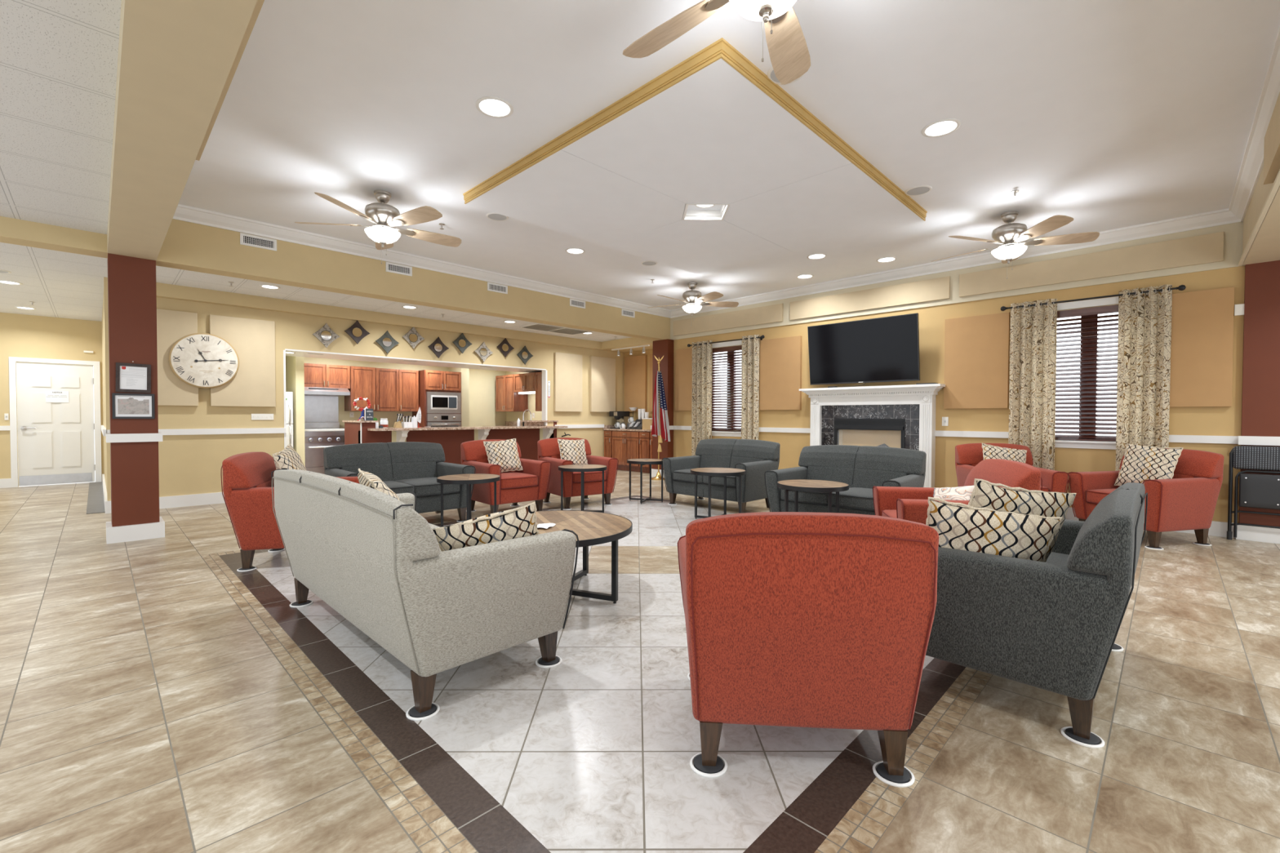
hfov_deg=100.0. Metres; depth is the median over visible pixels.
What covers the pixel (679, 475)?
seat cushion
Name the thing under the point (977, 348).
acoustic panel
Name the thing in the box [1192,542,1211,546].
coaster
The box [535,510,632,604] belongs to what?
coffee table
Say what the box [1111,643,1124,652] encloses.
coaster
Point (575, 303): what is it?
air vent
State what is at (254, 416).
light switch
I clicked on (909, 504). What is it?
armchair
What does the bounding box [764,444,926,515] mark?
loveseat
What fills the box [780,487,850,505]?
seat cushion
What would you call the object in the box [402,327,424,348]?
mirror
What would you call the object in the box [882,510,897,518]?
seat cushion
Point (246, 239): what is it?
air vent
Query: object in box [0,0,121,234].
ceiling
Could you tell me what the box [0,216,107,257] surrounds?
ceiling beam
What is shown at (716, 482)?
seat cushion
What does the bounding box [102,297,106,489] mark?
wall
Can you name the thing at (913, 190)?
grille
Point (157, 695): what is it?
floor
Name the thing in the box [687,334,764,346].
curtain rod
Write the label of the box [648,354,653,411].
acoustic panel
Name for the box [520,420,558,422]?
riser top
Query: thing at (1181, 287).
curtain rod
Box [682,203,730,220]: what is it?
trim
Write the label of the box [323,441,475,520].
loveseat
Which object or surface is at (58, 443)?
door
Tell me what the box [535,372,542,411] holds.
upper cabinet
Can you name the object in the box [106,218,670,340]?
beam
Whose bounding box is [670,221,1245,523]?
wall
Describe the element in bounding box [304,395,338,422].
backsplash
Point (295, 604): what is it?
coaster
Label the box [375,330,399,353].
mirror
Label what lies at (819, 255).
recessed light
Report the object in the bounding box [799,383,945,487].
fireplace
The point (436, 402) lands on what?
microwave
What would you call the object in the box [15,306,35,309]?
recessed light
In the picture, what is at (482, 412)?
wall
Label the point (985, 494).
throw pillow
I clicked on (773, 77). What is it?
grille
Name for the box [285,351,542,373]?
ceiling
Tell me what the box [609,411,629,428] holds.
coffee maker
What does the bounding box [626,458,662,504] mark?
side table
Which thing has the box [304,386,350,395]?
range hood
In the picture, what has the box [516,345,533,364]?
mirror
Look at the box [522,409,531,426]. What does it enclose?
kitchen faucet
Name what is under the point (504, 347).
mirror
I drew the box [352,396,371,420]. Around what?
wreath
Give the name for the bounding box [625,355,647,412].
acoustic panel
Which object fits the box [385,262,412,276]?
air vent
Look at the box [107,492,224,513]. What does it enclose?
baseboard
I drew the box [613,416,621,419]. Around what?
basket
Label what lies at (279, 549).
coaster
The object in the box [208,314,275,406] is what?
acoustic panel
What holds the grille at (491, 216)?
attached to the ceiling speaker at (492, 215)
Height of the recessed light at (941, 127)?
0.008 m
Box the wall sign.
[547,381,550,398]
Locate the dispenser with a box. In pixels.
[628,418,642,429]
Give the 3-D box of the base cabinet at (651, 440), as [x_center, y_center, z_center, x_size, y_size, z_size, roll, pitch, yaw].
[0.511,0.511,10.590,0.335,0.825,0.634,1,2,45]
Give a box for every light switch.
[4,413,8,420]
[251,413,273,419]
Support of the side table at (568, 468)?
on the floor
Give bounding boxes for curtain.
[691,340,712,455]
[741,334,759,439]
[1008,298,1057,470]
[1115,284,1172,471]
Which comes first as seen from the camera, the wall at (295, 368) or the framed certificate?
the framed certificate
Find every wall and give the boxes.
[0,312,104,486]
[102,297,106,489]
[103,276,624,501]
[285,355,305,466]
[303,356,506,427]
[344,422,375,444]
[448,367,469,426]
[506,371,542,421]
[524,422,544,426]
[553,422,556,438]
[624,349,653,421]
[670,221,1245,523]
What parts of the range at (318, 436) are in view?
drawer, handle, oven door, rail, control panel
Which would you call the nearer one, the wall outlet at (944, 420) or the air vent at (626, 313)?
the wall outlet at (944, 420)
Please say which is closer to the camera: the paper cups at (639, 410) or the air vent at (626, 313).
the air vent at (626, 313)
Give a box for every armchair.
[220,452,359,568]
[460,439,551,513]
[537,437,618,508]
[677,511,938,775]
[872,458,1042,524]
[955,443,1070,493]
[1067,448,1224,547]
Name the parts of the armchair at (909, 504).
arm, arm, backrest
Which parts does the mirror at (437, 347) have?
glass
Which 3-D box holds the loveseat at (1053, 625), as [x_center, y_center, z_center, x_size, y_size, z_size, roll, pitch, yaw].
[1.724,0.657,2.434,0.804,0.821,1.266,1,2,45]
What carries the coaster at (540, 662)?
on the floor
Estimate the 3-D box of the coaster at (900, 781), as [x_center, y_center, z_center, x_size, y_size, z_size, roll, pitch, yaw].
[0.793,1.085,1.681,0.120,0.011,0.120,1,2,45]
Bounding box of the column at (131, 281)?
[106,253,159,527]
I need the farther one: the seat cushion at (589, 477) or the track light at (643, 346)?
the track light at (643, 346)
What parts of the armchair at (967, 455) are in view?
arm, backrest, arm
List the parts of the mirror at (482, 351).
glass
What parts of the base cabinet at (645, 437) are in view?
drawer, door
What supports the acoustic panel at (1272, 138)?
attached to the beam at (1265, 247)
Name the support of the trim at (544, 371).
attached to the wall at (188, 464)
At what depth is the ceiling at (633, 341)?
10.83 m
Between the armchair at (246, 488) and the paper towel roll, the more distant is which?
the paper towel roll
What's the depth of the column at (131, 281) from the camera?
4.79 m
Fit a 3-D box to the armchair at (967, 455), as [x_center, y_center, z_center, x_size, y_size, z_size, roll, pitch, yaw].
[3.852,0.603,5.659,0.786,0.820,0.804,0,1,13]
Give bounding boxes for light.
[0,280,22,284]
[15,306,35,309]
[259,284,279,288]
[401,305,417,308]
[475,96,513,118]
[503,320,516,323]
[518,391,535,394]
[564,247,585,253]
[611,344,649,355]
[694,204,715,208]
[795,274,813,279]
[806,253,826,259]
[875,256,897,262]
[921,118,960,137]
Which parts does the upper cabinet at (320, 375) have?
door, door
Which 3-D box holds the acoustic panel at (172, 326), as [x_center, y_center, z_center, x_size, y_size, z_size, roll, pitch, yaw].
[-5.637,-0.824,6.473,0.055,1.140,0.470,1,2,45]
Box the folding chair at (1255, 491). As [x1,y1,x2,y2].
[1226,445,1279,539]
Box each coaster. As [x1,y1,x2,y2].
[236,566,257,572]
[267,548,284,552]
[289,600,313,607]
[405,702,439,720]
[535,655,562,668]
[689,752,727,777]
[872,760,915,787]
[1060,726,1104,748]
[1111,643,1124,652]
[1144,546,1164,550]
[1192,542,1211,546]
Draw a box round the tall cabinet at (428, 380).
[412,369,461,426]
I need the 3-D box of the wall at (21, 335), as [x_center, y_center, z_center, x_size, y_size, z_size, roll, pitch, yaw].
[-10.174,-0.394,7.851,0.120,2.680,3.285,1,2,45]
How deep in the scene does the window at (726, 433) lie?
9.10 m
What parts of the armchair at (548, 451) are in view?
leg, arm, backrest, leg, frame, arm, leg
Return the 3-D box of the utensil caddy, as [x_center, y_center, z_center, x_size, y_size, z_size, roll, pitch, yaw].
[-3.768,-0.080,8.679,0.102,0.195,0.143,1,2,45]
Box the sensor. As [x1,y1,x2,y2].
[1234,303,1244,315]
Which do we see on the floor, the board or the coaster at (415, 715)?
the coaster at (415, 715)
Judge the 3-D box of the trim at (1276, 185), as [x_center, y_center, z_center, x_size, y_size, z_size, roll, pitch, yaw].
[3.063,-1.454,2.448,0.027,0.022,7.020,1,2,45]
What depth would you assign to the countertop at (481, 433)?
9.08 m
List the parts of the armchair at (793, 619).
arm, leg, backrest, leg, arm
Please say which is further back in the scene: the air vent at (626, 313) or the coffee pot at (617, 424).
the coffee pot at (617, 424)
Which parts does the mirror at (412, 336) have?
glass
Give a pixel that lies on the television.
(886, 348)
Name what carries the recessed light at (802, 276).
in the ceiling at (1104, 115)
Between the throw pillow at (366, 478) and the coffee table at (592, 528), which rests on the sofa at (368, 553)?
the throw pillow at (366, 478)
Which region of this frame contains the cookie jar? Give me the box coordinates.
[379,418,388,427]
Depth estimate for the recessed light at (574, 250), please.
6.26 m
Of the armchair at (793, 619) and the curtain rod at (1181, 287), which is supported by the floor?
the armchair at (793, 619)
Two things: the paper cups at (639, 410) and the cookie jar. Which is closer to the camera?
the cookie jar
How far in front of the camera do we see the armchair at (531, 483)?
6.13 m
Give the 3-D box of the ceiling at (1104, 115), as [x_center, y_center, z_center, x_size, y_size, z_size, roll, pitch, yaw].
[0.479,-2.072,4.961,7.250,0.100,7.620,1,2,45]
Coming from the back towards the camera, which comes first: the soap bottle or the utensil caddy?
the soap bottle
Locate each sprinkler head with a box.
[439,222,444,229]
[1011,190,1018,198]
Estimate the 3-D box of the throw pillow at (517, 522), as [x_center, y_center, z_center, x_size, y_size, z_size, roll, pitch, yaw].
[-0.669,0.520,2.416,0.505,0.368,0.194,0,1,-18]
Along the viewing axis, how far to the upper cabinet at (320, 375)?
9.28 m
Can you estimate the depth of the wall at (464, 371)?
10.91 m
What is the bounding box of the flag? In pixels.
[651,355,670,479]
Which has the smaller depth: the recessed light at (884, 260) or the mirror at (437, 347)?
the recessed light at (884, 260)
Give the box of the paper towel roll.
[411,415,417,427]
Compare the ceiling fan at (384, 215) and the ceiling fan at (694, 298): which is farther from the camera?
the ceiling fan at (694, 298)
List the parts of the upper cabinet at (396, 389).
door, door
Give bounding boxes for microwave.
[426,391,461,413]
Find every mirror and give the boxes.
[312,323,340,347]
[344,320,370,343]
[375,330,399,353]
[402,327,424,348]
[427,336,448,358]
[453,333,472,353]
[474,342,492,361]
[497,337,514,357]
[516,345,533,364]
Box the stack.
[629,407,637,416]
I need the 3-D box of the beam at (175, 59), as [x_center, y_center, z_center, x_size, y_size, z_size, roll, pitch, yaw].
[-1.024,-1.695,1.325,9.770,0.525,0.315,1,2,45]
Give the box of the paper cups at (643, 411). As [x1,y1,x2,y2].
[641,408,645,419]
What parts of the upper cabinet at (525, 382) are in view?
door, door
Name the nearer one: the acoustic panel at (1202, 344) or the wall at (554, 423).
the acoustic panel at (1202, 344)
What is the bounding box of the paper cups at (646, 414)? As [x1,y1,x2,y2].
[644,412,648,417]
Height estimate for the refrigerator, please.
1.460 m
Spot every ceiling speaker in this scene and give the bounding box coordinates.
[0,269,11,273]
[485,212,508,221]
[640,260,657,266]
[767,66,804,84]
[904,185,932,195]
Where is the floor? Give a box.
[0,469,1279,852]
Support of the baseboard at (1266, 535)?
attached to the wall at (1183, 420)
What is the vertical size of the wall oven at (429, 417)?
0.600 m
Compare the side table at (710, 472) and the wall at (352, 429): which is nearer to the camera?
the side table at (710, 472)
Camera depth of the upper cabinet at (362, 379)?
9.70 m
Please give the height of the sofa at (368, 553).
0.821 m
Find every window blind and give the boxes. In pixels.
[711,345,742,431]
[1054,304,1118,441]
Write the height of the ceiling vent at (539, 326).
0.012 m
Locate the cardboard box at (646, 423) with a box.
[642,418,652,430]
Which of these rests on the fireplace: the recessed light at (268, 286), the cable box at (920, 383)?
the cable box at (920, 383)
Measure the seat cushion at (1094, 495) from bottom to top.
0.134 m
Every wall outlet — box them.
[349,412,354,417]
[942,417,948,426]
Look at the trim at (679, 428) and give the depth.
9.68 m
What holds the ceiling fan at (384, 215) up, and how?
hanging from the ceiling at (1104, 115)
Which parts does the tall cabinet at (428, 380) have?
door, door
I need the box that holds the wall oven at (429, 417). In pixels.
[426,413,461,426]
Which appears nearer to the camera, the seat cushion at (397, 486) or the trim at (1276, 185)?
the trim at (1276, 185)
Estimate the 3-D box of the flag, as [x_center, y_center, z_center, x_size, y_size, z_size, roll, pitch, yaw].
[0.362,-0.160,9.552,0.341,2.205,0.334,1,2,45]
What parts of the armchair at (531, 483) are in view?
leg, arm, backrest, leg, frame, arm, leg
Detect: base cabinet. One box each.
[604,430,612,457]
[612,430,639,471]
[639,431,650,473]
[649,431,652,468]
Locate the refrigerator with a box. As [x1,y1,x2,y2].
[285,391,293,447]
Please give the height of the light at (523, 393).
0.032 m
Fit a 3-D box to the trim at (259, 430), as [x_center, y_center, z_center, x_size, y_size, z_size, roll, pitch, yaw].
[-5.441,0.064,6.713,0.028,0.072,1.735,1,2,45]
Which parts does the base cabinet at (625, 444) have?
door, drawer, door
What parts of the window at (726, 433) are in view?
sash frame, sill, casing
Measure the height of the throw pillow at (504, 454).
0.408 m
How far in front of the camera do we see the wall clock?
6.62 m
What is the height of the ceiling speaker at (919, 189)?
0.006 m
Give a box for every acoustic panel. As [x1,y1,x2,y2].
[156,308,198,405]
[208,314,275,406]
[554,351,582,411]
[590,355,615,412]
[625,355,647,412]
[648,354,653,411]
[673,303,783,336]
[675,347,692,410]
[759,335,802,409]
[789,275,950,319]
[943,312,1009,408]
[959,231,1223,297]
[1169,286,1234,407]
[1262,92,1279,184]
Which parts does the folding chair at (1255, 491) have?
frame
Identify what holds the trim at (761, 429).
attached to the wall at (1183, 420)
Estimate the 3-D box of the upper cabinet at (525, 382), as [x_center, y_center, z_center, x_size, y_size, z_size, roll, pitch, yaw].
[-2.274,-0.907,11.170,0.775,0.383,0.379,1,2,45]
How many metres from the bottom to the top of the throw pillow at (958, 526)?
0.390 m
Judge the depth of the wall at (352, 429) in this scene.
8.24 m
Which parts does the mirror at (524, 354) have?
glass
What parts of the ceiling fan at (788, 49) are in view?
blade, blade arm, pull chain, lamp shade, pull chain, blade arm, blade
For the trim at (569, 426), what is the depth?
10.96 m
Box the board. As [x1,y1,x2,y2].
[364,408,373,420]
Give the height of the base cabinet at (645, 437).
0.825 m
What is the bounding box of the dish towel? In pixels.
[416,404,421,427]
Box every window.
[711,340,742,436]
[1054,296,1118,449]
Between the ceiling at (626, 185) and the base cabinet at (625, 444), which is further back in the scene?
the base cabinet at (625, 444)
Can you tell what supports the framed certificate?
attached to the column at (131, 281)
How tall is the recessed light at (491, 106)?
0.008 m
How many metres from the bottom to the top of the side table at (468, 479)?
0.546 m
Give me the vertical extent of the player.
0.059 m
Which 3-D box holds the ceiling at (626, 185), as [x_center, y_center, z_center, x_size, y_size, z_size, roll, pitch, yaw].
[0.578,-1.980,4.868,2.725,0.080,3.215,1,2,45]
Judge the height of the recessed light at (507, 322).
0.008 m
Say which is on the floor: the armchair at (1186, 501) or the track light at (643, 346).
the armchair at (1186, 501)
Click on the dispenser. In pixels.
(640, 425)
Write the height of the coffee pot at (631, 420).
0.126 m
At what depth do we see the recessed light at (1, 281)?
6.34 m
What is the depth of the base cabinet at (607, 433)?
11.36 m
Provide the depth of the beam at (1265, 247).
4.22 m
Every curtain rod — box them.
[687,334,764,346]
[1000,284,1186,311]
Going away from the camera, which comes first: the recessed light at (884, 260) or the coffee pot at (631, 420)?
the recessed light at (884, 260)
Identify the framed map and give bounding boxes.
[111,392,155,418]
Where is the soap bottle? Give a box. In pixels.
[516,417,519,426]
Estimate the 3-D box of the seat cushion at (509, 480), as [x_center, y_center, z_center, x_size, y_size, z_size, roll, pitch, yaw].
[-1.539,0.615,6.247,0.475,0.134,0.602,-1,1,-42]
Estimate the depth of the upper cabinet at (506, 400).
11.54 m
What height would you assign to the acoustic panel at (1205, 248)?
0.270 m
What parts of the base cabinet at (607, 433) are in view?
drawer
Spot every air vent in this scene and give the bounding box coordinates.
[240,232,276,251]
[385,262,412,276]
[487,281,507,293]
[569,298,585,308]
[621,308,635,317]
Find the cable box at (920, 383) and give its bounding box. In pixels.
[915,382,937,384]
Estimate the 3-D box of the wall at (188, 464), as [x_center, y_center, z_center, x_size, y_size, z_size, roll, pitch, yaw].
[-3.250,-0.398,9.028,0.120,2.680,8.130,1,2,45]
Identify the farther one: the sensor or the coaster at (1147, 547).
the sensor
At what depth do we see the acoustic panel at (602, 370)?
11.35 m
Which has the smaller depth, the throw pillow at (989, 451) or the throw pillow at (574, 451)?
the throw pillow at (989, 451)
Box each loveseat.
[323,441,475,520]
[662,438,780,513]
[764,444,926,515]
[925,482,1147,739]
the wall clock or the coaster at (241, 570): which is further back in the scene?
the wall clock
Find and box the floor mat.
[86,481,105,514]
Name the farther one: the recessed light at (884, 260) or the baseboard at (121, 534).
the recessed light at (884, 260)
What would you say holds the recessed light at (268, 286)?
in the ceiling at (60, 284)
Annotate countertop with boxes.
[367,426,567,442]
[505,421,522,426]
[603,425,651,431]
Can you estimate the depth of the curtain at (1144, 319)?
5.36 m
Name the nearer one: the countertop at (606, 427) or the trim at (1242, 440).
the trim at (1242, 440)
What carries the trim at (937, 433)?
attached to the wall at (1183, 420)
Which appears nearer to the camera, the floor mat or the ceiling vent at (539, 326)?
the floor mat
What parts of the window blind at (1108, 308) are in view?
rail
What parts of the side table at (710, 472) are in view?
leg, leg, leg, leg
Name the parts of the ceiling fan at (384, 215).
blade, blade, blade arm, blade arm, motor, lamp shade, blade, blade arm, blade arm, blade, blade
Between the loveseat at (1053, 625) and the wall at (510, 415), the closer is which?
the loveseat at (1053, 625)
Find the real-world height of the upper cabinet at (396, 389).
0.795 m
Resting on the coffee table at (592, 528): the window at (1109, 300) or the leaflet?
the leaflet
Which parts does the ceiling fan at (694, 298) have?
blade, blade, motor, lamp shade, blade arm, blade arm, blade, blade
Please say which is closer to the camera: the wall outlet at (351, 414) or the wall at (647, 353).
the wall outlet at (351, 414)
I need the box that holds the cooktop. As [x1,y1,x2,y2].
[304,428,344,431]
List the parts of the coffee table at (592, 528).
leg, leg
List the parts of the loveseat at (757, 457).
leg, arm, frame, backrest, leg, arm, leg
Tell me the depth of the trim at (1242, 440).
4.85 m
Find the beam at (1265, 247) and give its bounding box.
[1242,166,1279,265]
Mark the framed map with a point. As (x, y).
(124, 406)
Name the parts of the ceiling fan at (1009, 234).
blade, blade, blade arm, lamp shade, motor, blade, blade arm, blade arm, blade, blade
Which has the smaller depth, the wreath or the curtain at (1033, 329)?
the curtain at (1033, 329)
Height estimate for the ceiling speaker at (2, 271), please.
0.006 m
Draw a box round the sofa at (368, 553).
[271,469,578,713]
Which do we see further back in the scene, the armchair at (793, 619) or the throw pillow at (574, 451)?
the throw pillow at (574, 451)
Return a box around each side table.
[436,473,500,527]
[558,464,606,512]
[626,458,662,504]
[690,467,746,518]
[777,479,848,512]
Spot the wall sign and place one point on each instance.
(548, 382)
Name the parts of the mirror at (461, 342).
glass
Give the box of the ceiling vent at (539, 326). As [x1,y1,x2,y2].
[520,323,591,334]
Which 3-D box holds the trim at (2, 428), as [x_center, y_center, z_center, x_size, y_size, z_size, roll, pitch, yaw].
[-10.479,0.037,7.445,0.028,0.072,2.270,1,2,45]
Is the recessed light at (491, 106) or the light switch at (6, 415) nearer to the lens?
the recessed light at (491, 106)
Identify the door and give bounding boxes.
[8,356,102,487]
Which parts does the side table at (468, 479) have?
leg, leg, leg, leg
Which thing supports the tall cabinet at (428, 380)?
on the floor
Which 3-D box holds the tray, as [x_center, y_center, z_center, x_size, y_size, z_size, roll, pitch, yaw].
[-3.766,-0.028,8.683,0.102,0.090,0.135,1,2,45]
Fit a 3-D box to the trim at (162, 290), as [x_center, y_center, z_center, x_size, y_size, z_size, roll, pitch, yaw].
[-2.518,-1.647,8.412,1.750,0.155,7.950,1,2,45]
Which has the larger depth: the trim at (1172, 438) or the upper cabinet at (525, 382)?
the upper cabinet at (525, 382)
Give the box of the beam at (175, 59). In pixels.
[106,0,257,260]
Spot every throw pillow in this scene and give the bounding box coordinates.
[271,444,306,471]
[357,468,399,500]
[432,502,538,551]
[483,438,523,472]
[557,439,587,464]
[925,497,1062,562]
[933,484,974,500]
[967,478,1076,562]
[982,443,1026,463]
[1114,443,1183,485]
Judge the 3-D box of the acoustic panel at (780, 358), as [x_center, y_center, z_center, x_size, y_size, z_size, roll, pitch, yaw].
[2.166,-0.810,8.295,0.695,1.105,0.050,1,2,45]
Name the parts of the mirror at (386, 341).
glass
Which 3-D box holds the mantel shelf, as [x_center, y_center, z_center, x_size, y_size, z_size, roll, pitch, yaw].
[3.070,-0.521,7.256,1.860,0.030,0.270,1,2,45]
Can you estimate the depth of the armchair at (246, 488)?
3.86 m
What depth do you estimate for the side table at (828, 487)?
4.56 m
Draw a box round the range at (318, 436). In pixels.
[304,422,344,474]
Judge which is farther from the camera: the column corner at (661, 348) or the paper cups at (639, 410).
the paper cups at (639, 410)
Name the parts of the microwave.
door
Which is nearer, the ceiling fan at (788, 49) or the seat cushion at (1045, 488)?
the ceiling fan at (788, 49)
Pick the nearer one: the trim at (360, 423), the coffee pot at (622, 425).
the trim at (360, 423)
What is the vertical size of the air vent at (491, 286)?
0.112 m
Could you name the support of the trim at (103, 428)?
attached to the wall at (103, 310)
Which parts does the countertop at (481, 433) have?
bracket panel, bracket panel, bracket panel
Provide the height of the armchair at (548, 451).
0.820 m
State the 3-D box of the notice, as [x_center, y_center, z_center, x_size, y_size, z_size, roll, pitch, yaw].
[-9.328,-0.477,8.596,0.004,0.187,0.253,1,2,45]
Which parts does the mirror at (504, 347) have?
glass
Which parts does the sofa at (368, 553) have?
leg, frame, backrest, arm, leg, arm, leg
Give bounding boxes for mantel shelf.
[799,383,945,391]
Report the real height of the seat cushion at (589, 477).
0.134 m
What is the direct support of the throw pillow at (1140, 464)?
on the armchair at (1186, 501)
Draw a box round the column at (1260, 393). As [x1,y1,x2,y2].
[1239,260,1279,526]
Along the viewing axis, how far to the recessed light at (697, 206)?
4.92 m
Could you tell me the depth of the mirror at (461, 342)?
9.10 m
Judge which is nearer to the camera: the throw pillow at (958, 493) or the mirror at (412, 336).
the throw pillow at (958, 493)
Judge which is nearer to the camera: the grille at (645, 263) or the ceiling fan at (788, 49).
the ceiling fan at (788, 49)
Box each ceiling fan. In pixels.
[294,189,461,263]
[622,0,810,84]
[648,282,738,315]
[931,210,1099,279]
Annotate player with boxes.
[827,382,866,387]
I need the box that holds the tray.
[401,422,412,427]
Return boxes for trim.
[0,426,9,430]
[101,425,106,435]
[105,432,162,442]
[106,427,286,435]
[155,282,653,352]
[172,204,671,318]
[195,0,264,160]
[283,348,546,448]
[360,422,361,443]
[462,37,927,221]
[554,424,604,428]
[670,208,1242,318]
[673,426,691,430]
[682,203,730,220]
[759,426,810,433]
[934,430,1008,438]
[1168,435,1238,444]
[1228,26,1279,221]
[1238,168,1279,265]
[1238,435,1279,445]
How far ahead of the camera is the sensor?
4.96 m
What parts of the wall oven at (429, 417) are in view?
door, control panel, handle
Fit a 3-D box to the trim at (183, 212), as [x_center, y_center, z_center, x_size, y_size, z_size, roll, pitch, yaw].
[-1.882,-2.013,7.336,0.095,0.120,7.040,1,2,45]
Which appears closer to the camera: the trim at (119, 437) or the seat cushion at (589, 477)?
the trim at (119, 437)
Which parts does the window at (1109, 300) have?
sill, casing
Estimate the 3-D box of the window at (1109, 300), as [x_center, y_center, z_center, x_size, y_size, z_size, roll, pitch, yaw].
[4.826,-0.558,5.788,1.060,1.585,0.210,1,2,45]
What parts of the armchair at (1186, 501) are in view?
arm, leg, frame, backrest, arm, leg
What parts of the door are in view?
handle, kick plate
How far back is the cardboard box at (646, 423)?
10.63 m
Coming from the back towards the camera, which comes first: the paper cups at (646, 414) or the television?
the paper cups at (646, 414)
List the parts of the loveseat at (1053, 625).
arm, arm, leg, backrest, frame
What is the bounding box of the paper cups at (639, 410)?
[638,408,641,419]
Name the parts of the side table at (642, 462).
leg, leg, leg, leg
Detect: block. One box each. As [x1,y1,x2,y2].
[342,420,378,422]
[393,413,404,427]
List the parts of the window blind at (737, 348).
rail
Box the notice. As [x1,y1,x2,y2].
[45,390,69,402]
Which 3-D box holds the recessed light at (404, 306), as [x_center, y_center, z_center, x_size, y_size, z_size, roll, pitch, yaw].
[-3.301,-1.709,7.696,0.206,0.008,0.206,1,2,45]
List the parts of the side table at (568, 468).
leg, leg, leg, leg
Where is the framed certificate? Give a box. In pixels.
[115,362,151,393]
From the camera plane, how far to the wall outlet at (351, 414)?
9.90 m
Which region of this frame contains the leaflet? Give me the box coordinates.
[537,523,555,528]
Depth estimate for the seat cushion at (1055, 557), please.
2.57 m
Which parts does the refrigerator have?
door, handle, door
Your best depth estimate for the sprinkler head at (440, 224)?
5.39 m
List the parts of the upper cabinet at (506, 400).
door, door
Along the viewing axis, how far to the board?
8.24 m
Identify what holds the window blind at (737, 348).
attached to the window at (726, 433)
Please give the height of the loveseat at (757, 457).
0.821 m
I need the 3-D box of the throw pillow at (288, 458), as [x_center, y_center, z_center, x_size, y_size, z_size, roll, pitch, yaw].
[-2.735,0.374,4.242,0.198,0.458,0.485,0,1,-16]
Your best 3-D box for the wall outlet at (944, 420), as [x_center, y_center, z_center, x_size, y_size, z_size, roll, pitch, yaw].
[3.812,-0.063,6.710,0.070,0.112,0.014,1,2,45]
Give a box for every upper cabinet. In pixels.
[303,363,350,388]
[344,365,375,411]
[375,368,418,411]
[495,373,528,411]
[514,372,535,392]
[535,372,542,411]
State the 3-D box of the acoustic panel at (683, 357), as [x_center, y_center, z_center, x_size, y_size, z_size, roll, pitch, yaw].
[0.830,-0.838,9.614,0.490,1.105,0.050,1,2,45]
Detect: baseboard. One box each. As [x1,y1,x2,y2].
[0,478,11,488]
[102,474,108,513]
[106,516,164,544]
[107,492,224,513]
[651,468,664,477]
[1065,507,1279,544]
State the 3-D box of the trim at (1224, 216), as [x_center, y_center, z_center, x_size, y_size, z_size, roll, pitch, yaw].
[3.021,-2.000,7.374,7.020,0.120,0.095,1,2,45]
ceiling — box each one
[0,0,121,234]
[0,242,631,342]
[177,0,1279,310]
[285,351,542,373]
[466,57,924,274]
[601,337,654,351]
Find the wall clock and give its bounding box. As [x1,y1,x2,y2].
[168,333,239,388]
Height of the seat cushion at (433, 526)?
0.134 m
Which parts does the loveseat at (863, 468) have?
arm, frame, backrest, arm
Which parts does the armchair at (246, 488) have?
frame, leg, backrest, arm, arm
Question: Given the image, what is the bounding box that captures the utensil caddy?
[401,415,412,427]
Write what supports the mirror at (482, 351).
attached to the wall at (188, 464)
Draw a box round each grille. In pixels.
[488,213,506,220]
[642,261,656,265]
[770,69,779,82]
[906,186,929,195]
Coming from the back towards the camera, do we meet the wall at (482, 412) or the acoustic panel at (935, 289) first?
the wall at (482, 412)
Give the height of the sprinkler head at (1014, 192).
0.048 m
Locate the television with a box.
[807,312,919,385]
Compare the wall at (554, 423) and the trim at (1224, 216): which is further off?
the wall at (554, 423)
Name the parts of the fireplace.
cornice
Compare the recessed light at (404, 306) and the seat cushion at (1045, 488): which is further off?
the recessed light at (404, 306)
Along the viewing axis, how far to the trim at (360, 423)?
8.02 m
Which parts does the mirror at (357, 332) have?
glass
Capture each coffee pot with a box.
[614,422,620,427]
[619,422,626,428]
[627,416,634,422]
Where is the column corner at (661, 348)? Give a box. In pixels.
[652,338,673,469]
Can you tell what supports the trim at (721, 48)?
attached to the ceiling at (626, 185)
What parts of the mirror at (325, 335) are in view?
glass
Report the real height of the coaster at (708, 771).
0.011 m
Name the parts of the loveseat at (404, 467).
arm, backrest, frame, arm, leg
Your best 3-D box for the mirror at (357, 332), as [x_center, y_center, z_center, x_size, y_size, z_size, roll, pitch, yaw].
[-4.179,-1.392,7.931,0.052,0.351,0.351,1,2,45]
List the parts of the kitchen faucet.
spout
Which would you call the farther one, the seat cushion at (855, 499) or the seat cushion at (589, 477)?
the seat cushion at (589, 477)
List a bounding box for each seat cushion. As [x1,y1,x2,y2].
[382,480,413,493]
[395,477,459,497]
[428,523,439,528]
[501,471,537,488]
[573,471,606,482]
[672,468,703,483]
[702,475,736,487]
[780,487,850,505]
[831,487,874,511]
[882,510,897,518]
[1040,485,1048,491]
[1045,551,1068,565]
[1086,488,1116,503]

